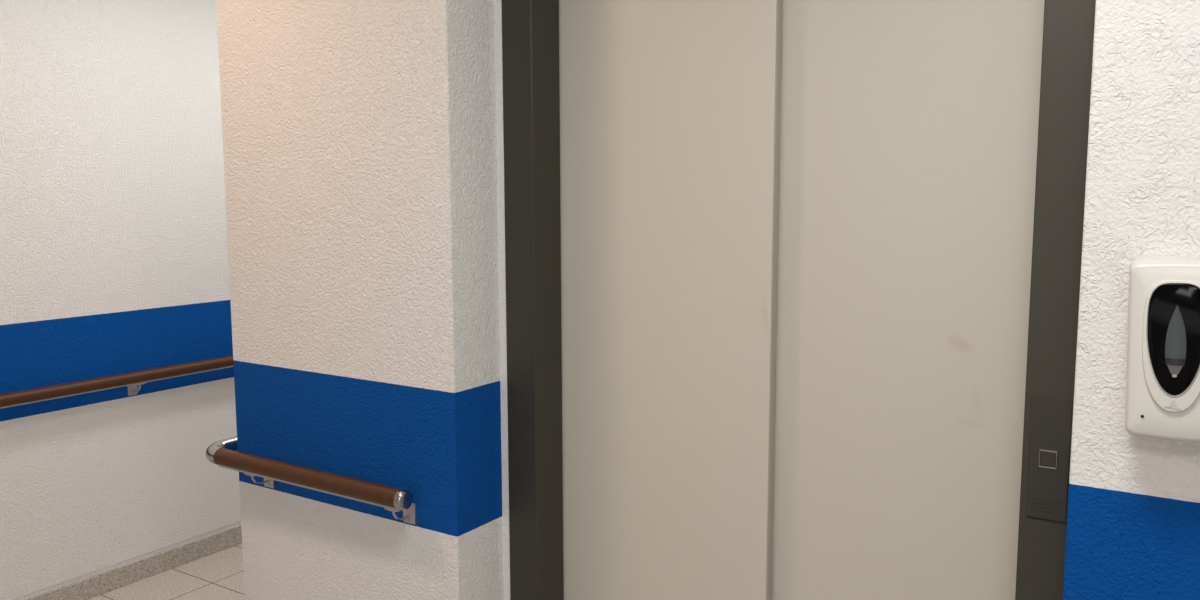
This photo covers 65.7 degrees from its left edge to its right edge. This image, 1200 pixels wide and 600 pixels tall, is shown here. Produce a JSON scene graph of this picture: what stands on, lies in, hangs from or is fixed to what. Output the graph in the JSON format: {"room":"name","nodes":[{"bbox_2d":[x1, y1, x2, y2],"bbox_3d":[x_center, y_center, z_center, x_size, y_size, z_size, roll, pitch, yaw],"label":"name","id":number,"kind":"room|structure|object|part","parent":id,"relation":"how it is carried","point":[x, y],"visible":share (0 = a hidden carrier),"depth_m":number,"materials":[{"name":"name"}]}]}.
{"room":"hospital interior","nodes":[
{"label":"hospital interior","id":0,"kind":"room"},
{"bbox_2d":[0,0,240,599],"bbox_3d":[-2.367,-0.116,3.308,0.250,2.700,9.400,4,8,32],"label":"wall","id":1,"kind":"structure","parent":0,"point":[114,260],"depth_m":3.71,"materials":[{"name":"paint"}]},
{"bbox_2d":[0,355,233,408],"bbox_3d":[-2.063,0.371,3.527,0.085,0.107,5.641,4,8,32],"label":"handrail","id":2,"kind":"object","parent":1,"relation":"attached to","point":[131,380],"visible":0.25,"depth_m":3.68,"materials":[{"name":"brown wood"}]},
{"bbox_2d":[25,525,241,599],"bbox_3d":[-2.253,1.190,3.386,0.010,0.086,9.400,4,8,32],"label":"baseboard","id":3,"kind":"structure","parent":1,"relation":"attached to","point":[91,587],"depth_m":3.90,"materials":[{"name":"stone"}]},
{"bbox_2d":[88,543,244,599],"bbox_3d":[0.331,1.511,1.755,6.750,0.200,9.800,4,8,32],"label":"floor","id":4,"kind":"structure","parent":0,"point":[219,575],"depth_m":3.86,"materials":[{"name":"tile"}]},
{"bbox_2d":[216,0,503,599],"bbox_3d":[0.536,-0.240,4.310,0.834,2.700,4.567,4,8,32],"label":"wall","id":5,"kind":"structure","parent":0,"point":[360,139],"depth_m":2.34,"materials":[{"name":"paint"}]},
{"bbox_2d":[205,436,415,523],"bbox_3d":[-0.572,0.446,2.824,0.815,0.108,0.923,4,8,32],"label":"handrail","id":6,"kind":"object","parent":5,"relation":"attached to","point":[224,453],"visible":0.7,"depth_m":2.40,"materials":[{"name":"brown wood"}]},
{"bbox_3d":[-0.945,0.493,2.582,0.008,0.040,0.057,4,8,32],"label":"bracket arm","id":7,"kind":"part","parent":6,"relation":"part of","materials":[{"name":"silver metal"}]},
{"bbox_3d":[-0.775,0.462,2.435,0.697,0.047,0.047,4,8,32],"label":"rail","id":8,"kind":"part","parent":6,"relation":"part of","materials":[{"name":"brown wood"}]},
{"bbox_3d":[-0.491,0.524,2.292,0.008,0.040,0.057,4,8,32],"label":"bracket arm","id":9,"kind":"part","parent":6,"relation":"part of","materials":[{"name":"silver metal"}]},
{"bbox_2d":[494,0,509,599],"bbox_3d":[0.353,0.017,2.055,1.308,2.700,0.203,4,8,32],"label":"wall","id":10,"kind":"structure","parent":0,"point":[497,3],"depth_m":2.31,"materials":[{"name":"white paint"}]},
{"bbox_2d":[502,0,1095,599],"bbox_3d":[0.358,0.217,2.071,1.280,2.299,0.210,4,8,32],"label":"elevator","id":11,"kind":"structure","parent":10,"relation":"in","point":[792,287],"depth_m":2.06,"materials":[{"name":"brown metal"}]},
{"bbox_3d":[0.136,0.220,2.259,0.599,2.228,0.028,4,8,32],"label":"door panel","id":12,"kind":"part","parent":11,"relation":"part of","materials":[{"name":"white paint"}]},
{"bbox_3d":[0.645,0.250,1.984,0.665,2.228,0.028,4,8,32],"label":"door panel","id":13,"kind":"part","parent":11,"relation":"part of","materials":[{"name":"white paint"}]},
{"bbox_3d":[0.806,0.285,1.670,0.066,0.224,0.003,4,8,32],"label":"call panel","id":14,"kind":"part","parent":11,"relation":"part of","materials":[{"name":"grey metal"}]},
{"bbox_2d":[1063,0,1199,599],"bbox_3d":[2.075,0.133,0.987,2.751,2.700,0.600,4,8,32],"label":"wall","id":15,"kind":"structure","parent":0,"point":[1133,531],"depth_m":1.43,"materials":[{"name":"paint"}]},
{"bbox_2d":[1125,256,1199,441],"bbox_3d":[0.839,0.070,1.353,0.124,0.263,0.111,3,7,33],"label":"soap dispenser","id":16,"kind":"object","parent":15,"relation":"attached to","point":[1163,375],"visible":1,"depth_m":1.32,"materials":[{"name":"white plastic"}]},
{"bbox_2d":[1165,305,1185,358],"bbox_3d":[0.809,0.045,1.305,0.025,0.076,0.004,3,7,33],"label":"bottle","id":17,"kind":"object","parent":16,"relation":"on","point":[1175,315],"depth_m":1.30,"materials":[{"name":"grey plastic"}]}
]}

